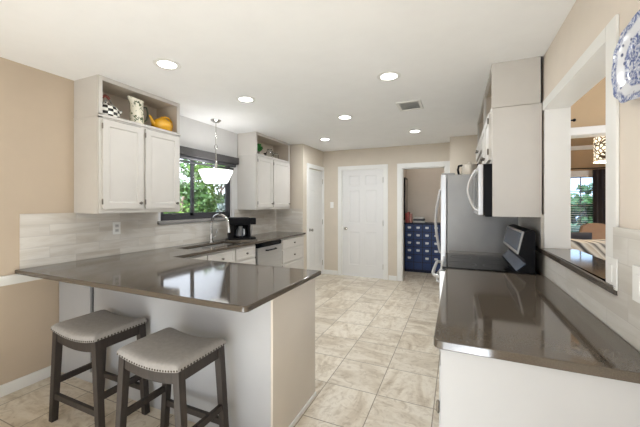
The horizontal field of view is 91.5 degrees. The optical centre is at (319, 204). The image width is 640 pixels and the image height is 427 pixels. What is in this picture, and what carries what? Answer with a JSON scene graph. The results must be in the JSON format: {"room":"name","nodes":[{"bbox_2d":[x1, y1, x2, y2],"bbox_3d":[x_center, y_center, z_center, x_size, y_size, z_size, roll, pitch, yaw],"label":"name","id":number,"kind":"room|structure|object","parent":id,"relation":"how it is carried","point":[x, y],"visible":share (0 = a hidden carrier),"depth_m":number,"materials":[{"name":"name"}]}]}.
{"room":"kitchen","nodes":[
{"label":"kitchen","id":0,"kind":"room"},
{"bbox_2d":[0,57,261,384],"bbox_3d":[-2.346,0.160,2.269,0.120,2.440,7.670,0,0,24],"label":"wall","id":1,"kind":"structure","parent":0,"point":[37,106],"depth_m":2.41,"materials":[{"name":"beige paint"}]},
{"bbox_2d":[0,274,41,286],"bbox_3d":[-2.952,0.549,0.701,0.030,0.071,4.090,0,0,24],"label":"trim","id":2,"kind":"structure","parent":1,"relation":"attached to","point":[14,278],"depth_m":2.30,"materials":[{"name":"white paint"}]},
{"bbox_2d":[0,366,50,397],"bbox_3d":[-2.964,1.337,0.695,0.014,0.085,4.070,0,0,24],"label":"baseboard","id":3,"kind":"structure","parent":1,"relation":"attached to","point":[17,384],"depth_m":2.35,"materials":[{"name":"white paint"}]},
{"bbox_2d":[113,222,120,234],"bbox_3d":[-1.948,0.225,2.990,0.008,0.116,0.074,0,0,24],"label":"outlet plate","id":4,"kind":"object","parent":1,"relation":"attached to","point":[116,225],"visible":1,"depth_m":2.99,"materials":[{"name":"white plastic"}]},
{"bbox_2d":[74,75,180,213],"bbox_3d":[-1.767,-0.492,2.965,0.377,1.133,0.826,0,0,24],"label":"upper cabinet","id":5,"kind":"object","parent":1,"relation":"attached to","point":[122,165],"visible":1,"depth_m":2.72,"materials":[{"name":"paint"}]},
{"bbox_2d":[103,94,121,117],"bbox_3d":[-1.842,-0.842,2.682,0.208,0.211,0.208,0,0,-21],"label":"tea kettle","id":6,"kind":"object","parent":5,"relation":"on","point":[108,108],"visible":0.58,"depth_m":2.64,"materials":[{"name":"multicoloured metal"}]},
{"bbox_2d":[127,96,148,123],"bbox_3d":[-1.704,-0.864,2.930,0.192,0.255,0.120,0,0,-39],"label":"pitcher","id":7,"kind":"object","parent":5,"relation":"on","point":[137,107],"visible":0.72,"depth_m":2.87,"materials":[{"name":"white ceramic"}]},
{"bbox_2d":[148,115,172,130],"bbox_3d":[-1.616,-0.823,3.175,0.211,0.174,0.205,0,0,-22],"label":"teapot","id":8,"kind":"object","parent":5,"relation":"on","point":[161,122],"visible":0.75,"depth_m":3.11,"materials":[{"name":"yellow ceramic"}]},
{"bbox_2d":[19,209,275,268],"bbox_3d":[-1.520,0.275,3.990,0.010,0.410,3.615,0,0,24],"label":"backsplash","id":9,"kind":"structure","parent":1,"relation":"attached to","point":[47,238],"depth_m":2.88,"materials":[{"name":"tile"}]},
{"bbox_2d":[157,217,225,223],"bbox_3d":[-1.519,0.198,3.998,0.065,0.035,1.300,0,0,24],"label":"windowsill","id":10,"kind":"structure","parent":1,"relation":"attached to","point":[222,218],"depth_m":3.76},
{"bbox_2d":[161,160,229,220],"bbox_3d":[-1.576,-0.245,4.017,0.055,0.850,1.190,0,0,24],"label":"window","id":11,"kind":"structure","parent":1,"relation":"in","point":[164,216],"depth_m":3.92,"materials":[{"name":"black metal"}]},
{"bbox_2d":[180,146,238,169],"bbox_3d":[-1.474,-0.593,3.994,0.081,0.175,1.270,0,0,24],"label":"roller shade","id":12,"kind":"object","parent":11,"relation":"attached to","point":[187,153],"visible":0.6,"depth_m":3.98,"materials":[{"name":"grey fabric"}]},
{"bbox_2d":[237,132,289,209],"bbox_3d":[-0.860,-0.492,5.031,0.377,1.133,0.998,0,0,24],"label":"upper cabinet","id":13,"kind":"object","parent":1,"relation":"attached to","point":[263,181],"visible":1,"depth_m":4.67,"materials":[{"name":"paint"}]},
{"bbox_2d":[257,144,262,153],"bbox_3d":[-0.953,-0.834,4.708,0.184,0.196,0.211,0,0,24],"label":"potted plant","id":14,"kind":"object","parent":13,"relation":"on","point":[259,148],"visible":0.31,"depth_m":4.68,"materials":[{"name":"green plant"}]},
{"bbox_2d":[266,148,272,156],"bbox_3d":[-0.811,-0.821,5.019,0.120,0.170,0.120,0,0,24],"label":"glass jar","id":15,"kind":"object","parent":13,"relation":"on","point":[269,151],"visible":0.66,"depth_m":4.97,"materials":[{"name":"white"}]},
{"bbox_2d":[273,152,278,158],"bbox_3d":[-0.733,-0.801,5.171,0.100,0.130,0.100,0,0,24],"label":"glass jar","id":16,"kind":"object","parent":13,"relation":"on","point":[275,155],"visible":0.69,"depth_m":5.13,"materials":[{"name":"white"}]},
{"bbox_2d":[0,270,439,426],"bbox_3d":[2.105,1.430,2.308,8.400,0.100,11.320,0,0,24],"label":"floor","id":17,"kind":"structure","parent":0,"point":[377,359],"depth_m":2.57,"materials":[{"name":"tile"}]},
{"bbox_2d":[49,310,149,426],"bbox_3d":[-1.429,1.065,2.031,0.514,0.629,0.338,0,0,24],"label":"bar stool","id":18,"kind":"object","parent":17,"relation":"on","point":[93,332],"visible":0.99,"depth_m":1.96,"materials":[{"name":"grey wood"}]},
{"bbox_2d":[51,310,146,342],"bbox_3d":[-1.429,0.785,2.031,0.442,0.068,0.332,0,0,24],"label":"cushion","id":19,"kind":"object","parent":18,"relation":"on","point":[101,326],"depth_m":1.96,"materials":[{"name":"grey fabric"}]},
{"bbox_2d":[115,327,228,426],"bbox_3d":[-0.802,1.065,1.706,0.514,0.629,0.338,0,0,24],"label":"bar stool","id":20,"kind":"object","parent":17,"relation":"on","point":[168,356],"visible":1,"depth_m":1.65,"materials":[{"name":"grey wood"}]},
{"bbox_2d":[117,327,225,372],"bbox_3d":[-0.802,0.785,1.706,0.442,0.068,0.332,0,0,24],"label":"cushion","id":21,"kind":"object","parent":20,"relation":"on","point":[167,350],"depth_m":1.63,"materials":[{"name":"grey fabric"}]},
{"bbox_2d":[59,278,315,426],"bbox_3d":[-1.093,0.947,2.395,2.068,0.867,0.603,0,0,24],"label":"base cabinet","id":22,"kind":"object","parent":17,"relation":"on","point":[269,348],"visible":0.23,"depth_m":1.94,"materials":[{"name":"white paint"}]},
{"bbox_2d":[15,231,320,312],"bbox_3d":[-0.569,0.496,3.548,2.084,0.032,3.640,0,0,24],"label":"countertop","id":23,"kind":"structure","parent":22,"relation":"on","point":[167,273],"depth_m":2.12,"materials":[{"name":"grey stone"}]},
{"bbox_2d":[193,243,228,249],"bbox_3d":[-1.286,0.599,3.726,0.310,0.171,0.748,0,0,24],"label":"sink","id":24,"kind":"object","parent":23,"relation":"in","point":[223,244],"visible":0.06,"depth_m":3.86,"materials":[{"name":"silver metal"}]},
{"bbox_2d":[209,213,229,241],"bbox_3d":[-1.285,0.296,4.016,0.305,0.368,0.074,0,0,12],"label":"faucet","id":25,"kind":"object","parent":23,"relation":"on","point":[219,214],"visible":1,"depth_m":4.01,"materials":[{"name":"silver metal"}]},
{"bbox_2d":[225,238,256,241],"bbox_3d":[-1.077,0.472,4.263,0.400,0.016,0.300,0,0,-19],"label":"tray","id":26,"kind":"object","parent":23,"relation":"on","point":[227,240],"visible":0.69,"depth_m":4.13,"materials":[{"name":"grey metal"}]},
{"bbox_2d":[227,217,255,239],"bbox_3d":[-1.064,0.324,4.247,0.365,0.300,0.288,0,0,-19],"label":"coffee maker","id":27,"kind":"object","parent":26,"relation":"on","point":[240,227],"visible":0.94,"depth_m":4.17,"materials":[{"name":"black plastic"}]},
{"bbox_2d":[187,243,254,263],"bbox_3d":[-1.351,0.947,3.604,0.605,0.867,1.311,0,0,24],"label":"base cabinet","id":28,"kind":"object","parent":17,"relation":"on","point":[245,254],"visible":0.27,"depth_m":3.72,"materials":[{"name":"beige paint"}]},
{"bbox_2d":[255,239,281,266],"bbox_3d":[-0.942,0.949,4.495,0.622,0.863,0.625,0,0,24],"label":"dishwasher","id":29,"kind":"object","parent":17,"relation":"on","point":[269,253],"visible":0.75,"depth_m":4.37,"materials":[{"name":"silver plastic"}]},
{"bbox_2d":[281,235,303,268],"bbox_3d":[-0.671,0.947,5.153,0.605,0.867,0.774,0,0,24],"label":"base cabinet","id":30,"kind":"object","parent":17,"relation":"on","point":[292,247],"visible":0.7,"depth_m":5.03,"materials":[{"name":"beige paint"}]},
{"bbox_2d":[404,222,440,273],"bbox_3d":[2.241,0.877,6.467,0.911,1.005,0.436,0,0,24],"label":"cabinet","id":31,"kind":"object","parent":17,"relation":"on","point":[421,248],"visible":0.57,"depth_m":6.33,"materials":[{"name":"blue paint"}]},
{"bbox_2d":[407,212,409,222],"bbox_3d":[1.861,0.262,6.542,0.040,0.225,0.163,0,0,24],"label":"book","id":32,"kind":"object","parent":31,"relation":"on","point":[408,213],"visible":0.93,"depth_m":6.47,"materials":[{"name":"red paper"}]},
{"bbox_2d":[413,216,425,222],"bbox_3d":[2.066,0.312,6.498,0.240,0.125,0.200,0,0,24],"label":"books","id":33,"kind":"object","parent":31,"relation":"on","point":[416,219],"visible":0.99,"depth_m":6.41,"materials":[{"name":"paper"}]},
{"bbox_2d":[434,173,517,282],"bbox_3d":[1.756,0.511,3.614,0.804,1.697,0.900,0,0,24],"label":"refrigerator","id":34,"kind":"object","parent":17,"relation":"on","point":[462,229],"visible":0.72,"depth_m":3.24,"materials":[{"name":"silver metal"}]},
{"bbox_2d":[457,162,477,174],"bbox_3d":[1.723,-0.404,3.590,0.176,0.178,0.225,0,0,-29],"label":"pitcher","id":35,"kind":"object","parent":34,"relation":"on","point":[468,168],"visible":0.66,"depth_m":3.53,"materials":[{"name":"beige ceramic"}]},
{"bbox_2d":[431,224,539,353],"bbox_3d":[1.341,0.763,2.620,0.735,1.174,0.764,0,0,24],"label":"range","id":36,"kind":"object","parent":17,"relation":"on","point":[520,258],"visible":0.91,"depth_m":2.39,"materials":[{"name":"black metal"}]},
{"bbox_2d":[436,349,639,426],"bbox_3d":[0.973,0.947,1.621,0.652,0.867,1.345,0,0,24],"label":"base cabinet","id":37,"kind":"object","parent":17,"relation":"on","point":[475,391],"visible":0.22,"depth_m":1.02,"materials":[{"name":"white paint"}]},
{"bbox_2d":[434,268,639,383],"bbox_3d":[0.964,0.496,1.614,0.624,0.032,1.370,0,0,24],"label":"countertop","id":38,"kind":"structure","parent":37,"relation":"on","point":[528,319],"depth_m":1.21,"materials":[{"name":"grey stone"}]},
{"bbox_2d":[579,223,605,239],"bbox_3d":[5.114,0.856,5.902,0.470,1.048,0.540,0,0,24],"label":"upholstered chair","id":39,"kind":"object","parent":17,"relation":"on","point":[598,230],"visible":0.34,"depth_m":5.66,"materials":[{"name":"brown fabric"}]},
{"bbox_3d":[1.603,0.946,3.045,0.642,0.867,0.225,0,0,24],"label":"cabinet","id":40,"kind":"object","parent":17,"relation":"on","visible":0},
{"bbox_2d":[449,250,503,255],"bbox_3d":[1.597,0.496,3.052,0.621,0.032,0.227,0,0,24],"label":"countertop","id":41,"kind":"structure","parent":40,"relation":"on","point":[450,251],"depth_m":3.07,"materials":[{"name":"grey stone"}]},
{"bbox_3d":[3.872,0.930,3.881,1.930,0.900,0.880,0,0,24],"label":"sofa","id":42,"kind":"object","parent":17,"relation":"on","visible":0},
{"bbox_2d":[571,232,591,239],"bbox_3d":[3.336,0.580,4.116,0.400,0.440,0.110,0,0,24],"label":"cushion","id":43,"kind":"object","parent":42,"relation":"on","point":[574,235],"visible":0.11,"depth_m":4.05,"materials":[{"name":"grey fabric"}]},
{"bbox_2d":[571,239,605,259],"bbox_3d":[3.380,0.667,3.769,0.721,0.498,0.328,0,0,24],"label":"throw blanket","id":44,"kind":"object","parent":42,"relation":"on","point":[595,247],"visible":0.28,"depth_m":3.68,"materials":[{"name":"beige fabric"}]},
{"bbox_2d":[0,0,575,151],"bbox_3d":[-0.190,-1.110,2.650,3.922,0.100,10.100,0,0,24],"label":"ceiling","id":45,"kind":"structure","parent":0,"point":[305,64],"depth_m":2.17,"materials":[{"name":"paint"}]},
{"bbox_2d":[153,58,180,69],"bbox_3d":[-1.152,-1.056,2.351,0.194,0.008,0.194,0,0,24],"label":"recessed light","id":46,"kind":"object","parent":45,"relation":"in","point":[163,63],"visible":1,"depth_m":2.34,"materials":[{"name":"white paint"}]},
{"bbox_2d":[157,61,176,67],"bbox_3d":[-1.152,-1.057,2.351,0.130,0.004,0.130,0,0,41],"label":"diffuser","id":47,"kind":"object","parent":46,"relation":"attached to","point":[162,64],"depth_m":2.35,"materials":[{"name":"white plastic"}]},
{"bbox_2d":[198,119,232,183],"bbox_3d":[-1.301,-0.662,3.902,0.410,0.794,0.410,0,0,24],"label":"pendant light","id":48,"kind":"object","parent":45,"relation":"hanging from","point":[209,176],"visible":1,"depth_m":3.78,"materials":[{"name":"white glass"}]},
{"bbox_2d":[236,96,255,102],"bbox_3d":[-0.745,-1.056,3.130,0.194,0.008,0.194,0,0,24],"label":"recessed light","id":49,"kind":"object","parent":45,"relation":"in","point":[246,99],"visible":1,"depth_m":3.12,"materials":[{"name":"white paint"}]},
{"bbox_2d":[239,97,251,101],"bbox_3d":[-0.745,-1.057,3.130,0.130,0.004,0.130,0,0,7],"label":"diffuser","id":50,"kind":"object","parent":49,"relation":"attached to","point":[242,99],"depth_m":3.13,"materials":[{"name":"white plastic"}]},
{"bbox_2d":[337,115,352,119],"bbox_3d":[0.301,-1.056,3.771,0.194,0.008,0.194,0,0,24],"label":"recessed light","id":51,"kind":"object","parent":45,"relation":"in","point":[343,117],"visible":1,"depth_m":3.77,"materials":[{"name":"white paint"}]},
{"bbox_2d":[377,71,400,80],"bbox_3d":[0.567,-1.056,2.569,0.194,0.008,0.194,0,0,24],"label":"recessed light","id":52,"kind":"object","parent":45,"relation":"in","point":[388,75],"visible":1,"depth_m":2.56,"materials":[{"name":"white paint"}]},
{"bbox_2d":[381,73,396,79],"bbox_3d":[0.567,-1.057,2.569,0.130,0.004,0.130,0,0,41],"label":"diffuser","id":53,"kind":"object","parent":52,"relation":"attached to","point":[384,76],"depth_m":2.57,"materials":[{"name":"white plastic"}]},
{"bbox_2d":[395,99,423,111],"bbox_3d":[0.958,-1.053,3.326,0.250,0.014,0.310,0,0,24],"label":"ceiling vent","id":54,"kind":"object","parent":45,"relation":"in","point":[413,104],"visible":1,"depth_m":3.33,"materials":[{"name":"grey metal"}]},
{"bbox_2d":[408,129,421,132],"bbox_3d":[1.367,-1.056,4.489,0.194,0.008,0.194,0,0,24],"label":"recessed light","id":55,"kind":"object","parent":45,"relation":"in","point":[416,130],"visible":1,"depth_m":4.50,"materials":[{"name":"white paint"}]},
{"bbox_2d":[280,144,305,268],"bbox_3d":[-0.522,0.160,5.591,0.550,2.440,0.120,0,0,24],"label":"wall","id":56,"kind":"structure","parent":0,"point":[297,151],"depth_m":5.48,"materials":[{"name":"beige paint"}]},
{"bbox_2d":[276,209,302,231],"bbox_3d":[-0.545,0.275,5.531,0.535,0.410,0.010,0,0,24],"label":"backsplash","id":57,"kind":"structure","parent":56,"relation":"attached to","point":[287,220],"depth_m":5.52,"materials":[{"name":"tile"}]},
{"bbox_2d":[306,145,322,268],"bbox_3d":[-0.120,0.160,5.972,0.120,2.440,0.900,0,0,24],"label":"wall","id":58,"kind":"structure","parent":0,"point":[314,156],"depth_m":5.74,"materials":[{"name":"beige paint"}]},
{"bbox_2d":[307,163,323,273],"bbox_3d":[-0.132,0.318,5.919,0.140,2.125,0.764,0,0,24],"label":"trim","id":59,"kind":"structure","parent":58,"relation":"attached to","point":[309,165],"depth_m":5.78,"materials":[{"name":"white paint"}]},
{"bbox_2d":[309,169,322,273],"bbox_3d":[-0.069,0.357,5.926,0.103,2.030,0.653,0,0,24],"label":"door","id":60,"kind":"structure","parent":58,"relation":"in","point":[315,177],"depth_m":5.93,"materials":[{"name":"white paint"}]},
{"bbox_2d":[323,142,449,275],"bbox_3d":[1.168,0.160,5.832,2.350,2.440,0.120,0,0,24],"label":"wall","id":61,"kind":"structure","parent":0,"point":[437,152],"depth_m":5.84,"materials":[{"name":"beige paint"}]},
{"bbox_2d":[324,269,396,280],"bbox_3d":[0.729,1.337,5.952,1.450,0.085,0.014,0,0,24],"label":"baseboard","id":62,"kind":"structure","parent":61,"relation":"attached to","point":[333,272],"depth_m":6.13,"materials":[{"name":"white paint"}]},
{"bbox_2d":[343,169,382,278],"bbox_3d":[0.803,0.357,5.922,0.802,2.030,0.103,0,0,24],"label":"door","id":63,"kind":"structure","parent":61,"relation":"in","point":[362,189],"depth_m":5.93,"materials":[{"name":"white paint"}]},
{"bbox_2d":[338,164,387,279],"bbox_3d":[0.823,0.318,5.973,0.975,2.125,0.140,0,0,24],"label":"trim","id":64,"kind":"structure","parent":61,"relation":"attached to","point":[384,167],"depth_m":5.87,"materials":[{"name":"white paint"}]},
{"bbox_2d":[397,161,449,280],"bbox_3d":[1.830,0.319,5.531,0.889,2.122,0.140,0,0,24],"label":"trim","id":65,"kind":"structure","parent":61,"relation":"attached to","point":[442,164],"depth_m":5.63,"materials":[{"name":"white paint"}]},
{"bbox_2d":[404,169,405,269],"bbox_3d":[1.638,0.160,6.418,0.120,2.440,1.330,0,0,24],"label":"wall","id":66,"kind":"structure","parent":0,"point":[405,169],"depth_m":6.62,"materials":[{"name":"beige paint"}]},
{"bbox_2d":[404,177,407,219],"bbox_3d":[1.825,-0.125,6.647,0.036,0.890,0.360,0,0,24],"label":"picture frame","id":67,"kind":"object","parent":66,"relation":"attached to","point":[405,179],"visible":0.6,"depth_m":6.51,"materials":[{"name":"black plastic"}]},
{"bbox_2d":[405,179,406,212],"bbox_3d":[1.840,-0.125,6.641,0.003,0.810,0.280,0,0,24],"label":"print","id":68,"kind":"object","parent":67,"relation":"attached to","point":[405,179],"depth_m":6.58},
{"bbox_2d":[406,168,443,222],"bbox_3d":[2.656,0.160,6.599,1.840,2.440,0.120,0,0,24],"label":"wall","id":69,"kind":"structure","parent":0,"point":[424,185],"depth_m":6.71,"materials":[{"name":"beige paint"}]},
{"bbox_2d":[450,135,476,174],"bbox_3d":[2.457,0.160,5.016,0.667,2.440,0.580,0,0,24],"label":"wall","id":70,"kind":"structure","parent":0,"point":[462,148],"depth_m":4.82,"materials":[{"name":"beige paint"}]},
{"bbox_2d":[571,137,594,145],"bbox_3d":[5.379,-1.330,5.158,4.295,0.100,3.470,0,0,24],"label":"ceiling","id":71,"kind":"structure","parent":0,"point":[590,140],"depth_m":6.32,"materials":[{"name":"beige paint"}]},
{"bbox_2d":[593,136,605,162],"bbox_3d":[4.073,-0.942,4.328,0.428,0.674,0.428,0,0,24],"label":"drum pendant","id":72,"kind":"object","parent":71,"relation":"hanging from","point":[599,142],"visible":0.32,"depth_m":4.31,"materials":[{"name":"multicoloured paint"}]},
{"bbox_2d":[536,0,639,351],"bbox_3d":[1.772,-0.470,2.455,0.138,3.700,11.320,0,0,24],"label":"wall","id":73,"kind":"structure","parent":0,"point":[586,19],"depth_m":1.33,"materials":[{"name":"beige paint"}]},
{"bbox_2d":[475,97,483,163],"bbox_3d":[1.930,-0.789,3.466,0.362,0.539,1.020,0,0,24],"label":"upper cabinet","id":74,"kind":"object","parent":73,"relation":"attached to","point":[480,124],"visible":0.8,"depth_m":3.68,"materials":[{"name":"paint"}]},
{"bbox_2d":[481,56,541,216],"bbox_3d":[1.569,-0.484,2.644,0.362,1.149,0.766,0,0,24],"label":"upper cabinet","id":75,"kind":"object","parent":73,"relation":"attached to","point":[512,130],"visible":0.94,"depth_m":2.29,"materials":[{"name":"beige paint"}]},
{"bbox_2d":[467,164,491,216],"bbox_3d":[1.509,-0.110,2.683,0.467,0.405,0.738,0,0,24],"label":"microwave","id":76,"kind":"object","parent":75,"relation":"in","point":[482,205],"visible":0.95,"depth_m":2.40,"materials":[{"name":"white plastic"}]},
{"bbox_2d":[536,246,617,295],"bbox_3d":[1.452,0.321,1.713,0.218,0.032,1.296,0,0,24],"label":"bar ledge","id":77,"kind":"object","parent":73,"relation":"on","point":[592,268],"visible":0.73,"depth_m":1.62,"materials":[{"name":"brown stone"}]},
{"bbox_2d":[518,214,639,350],"bbox_3d":[1.427,0.275,1.864,0.020,0.410,2.560,0,0,24],"label":"backsplash","id":78,"kind":"structure","parent":73,"relation":"attached to","point":[621,313],"depth_m":1.20,"materials":[{"name":"tile"}]},
{"bbox_2d":[543,14,618,257],"bbox_3d":[1.444,-0.228,1.708,0.162,1.064,1.200,0,0,24],"label":"trim","id":79,"kind":"structure","parent":73,"relation":"attached to","point":[595,64],"depth_m":1.89,"materials":[{"name":"white paint"}]},
{"bbox_2d":[571,125,605,138],"bbox_3d":[4.651,-0.938,3.498,4.295,0.105,0.215,0,0,24],"label":"trim","id":80,"kind":"structure","parent":73,"relation":"attached to","point":[589,131],"depth_m":3.95,"materials":[{"name":"white paint"}]},
{"bbox_2d":[606,256,617,290],"bbox_3d":[1.117,0.261,1.197,0.010,0.118,0.090,0,0,24],"label":"switch plate","id":81,"kind":"object","parent":73,"relation":"attached to","point":[611,263],"visible":0.94,"depth_m":1.18,"materials":[{"name":"white plastic"}]},
{"bbox_2d":[611,10,639,102],"bbox_3d":[1.036,-0.476,0.993,0.036,0.287,0.378,0,0,24],"label":"platter","id":82,"kind":"object","parent":73,"relation":"attached to","point":[625,73],"visible":1,"depth_m":1.08,"materials":[{"name":"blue ceramic"}]},
{"bbox_2d":[632,265,639,302],"bbox_3d":[1.036,0.261,1.014,0.010,0.118,0.080,0,0,24],"label":"switch plate","id":83,"kind":"object","parent":73,"relation":"attached to","point":[635,269],"visible":1,"depth_m":1.02,"materials":[{"name":"white plastic"}]},
{"bbox_2d":[571,77,605,127],"bbox_3d":[4.652,-1.625,3.500,4.295,1.390,0.150,0,0,24],"label":"wall","id":84,"kind":"structure","parent":0,"point":[590,109],"depth_m":3.95,"materials":[{"name":"beige paint"}]},
{"bbox_2d":[571,149,605,174],"bbox_3d":[6.053,0.030,6.691,4.295,2.700,0.120,0,0,24],"label":"wall","id":85,"kind":"structure","parent":0,"point":[579,158],"depth_m":6.77,"materials":[{"name":"beige paint"}]},
{"bbox_2d":[571,177,592,225],"bbox_3d":[5.568,0.035,6.888,0.860,1.370,0.050,0,0,24],"label":"window","id":86,"kind":"structure","parent":85,"relation":"in","point":[571,177],"depth_m":6.82,"materials":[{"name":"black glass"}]},
{"bbox_2d":[571,175,592,225],"bbox_3d":[5.554,0.006,6.855,0.840,1.308,0.018,0,0,24],"label":"window blind","id":87,"kind":"object","parent":86,"relation":"attached to","point":[571,175],"visible":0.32,"depth_m":6.79,"materials":[{"name":"white paint"}]},
{"bbox_2d":[571,145,593,174],"bbox_3d":[6.018,-0.260,6.614,4.295,2.040,0.050,0,0,24],"label":"trim","id":88,"kind":"structure","parent":85,"relation":"attached to","point":[584,147],"depth_m":6.75,"materials":[{"name":"white paint"}]},
{"bbox_2d":[571,167,605,169],"bbox_3d":[5.544,-0.775,6.783,1.500,0.023,0.122,0,0,24],"label":"curtain rod","id":89,"kind":"object","parent":85,"relation":"attached to","point":[596,167],"visible":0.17,"depth_m":6.64,"materials":[{"name":"black metal"}]},
{"bbox_2d":[593,169,605,223],"bbox_3d":[5.981,0.305,6.540,0.424,2.110,0.054,0,0,24],"label":"curtain","id":90,"kind":"object","parent":89,"relation":"hanging from","point":[599,175],"visible":0.27,"depth_m":6.58,"materials":[{"name":"black fabric"}]},
{"label":"outside","id":91,"kind":"structure","parent":0,"visible":0},
{"bbox_3d":[-13.772,1.680,22.427,36.750,0.100,50.000,0,0,24],"label":"ground","id":92,"kind":"structure","parent":91,"visible":0},
{"bbox_2d":[164,203,189,212],"bbox_3d":[-2.941,0.776,6.475,1.140,1.709,1.149,0,0,24],"label":"shrub","id":93,"kind":"object","parent":92,"relation":"on","point":[185,209],"visible":0.02,"depth_m":6.35,"materials":[{"name":"green plant"}]},
{"bbox_2d":[168,178,211,212],"bbox_3d":[-4.124,0.384,9.340,2.054,2.507,1.834,0,0,12],"label":"tree","id":94,"kind":"object","parent":92,"relation":"on","point":[185,199],"visible":0.2,"depth_m":9.41,"materials":[{"name":"green plant"}]},
{"bbox_2d":[180,159,224,211],"bbox_3d":[-6.687,-0.850,22.633,7.455,4.963,6.437,0,0,24],"label":"tree","id":95,"kind":"object","parent":92,"relation":"on","point":[183,169],"visible":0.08,"depth_m":20.83,"materials":[{"name":"green plant"}]},
{"bbox_2d":[181,161,224,212],"bbox_3d":[-6.014,-0.229,14.153,3.355,3.720,3.259,0,0,-25],"label":"tree","id":96,"kind":"object","parent":92,"relation":"on","point":[197,176],"visible":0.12,"depth_m":13.88,"materials":[{"name":"green plant"}]},
{"bbox_2d":[216,198,224,211],"bbox_3d":[-2.225,0.573,8.914,1.480,2.114,1.508,0,0,-6],"label":"shrub","id":97,"kind":"object","parent":92,"relation":"on","point":[220,206],"visible":0.03,"depth_m":8.65,"materials":[{"name":"green plant"}]},
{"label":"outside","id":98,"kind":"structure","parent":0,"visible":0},
{"bbox_2d":[571,224,579,231],"bbox_3d":[13.793,1.680,20.538,15.250,0.100,31.300,0,0,24],"label":"ground","id":99,"kind":"structure","parent":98,"point":[573,228],"depth_m":21.37,"materials":[{"name":"green plant"}]},
{"bbox_2d":[571,183,592,225],"bbox_3d":[15.918,0.062,19.045,5.456,3.151,5.706,0,0,37],"label":"tree","id":100,"kind":"object","parent":99,"relation":"on","point":[588,200],"visible":0.24,"depth_m":18.17,"materials":[{"name":"green plant"}]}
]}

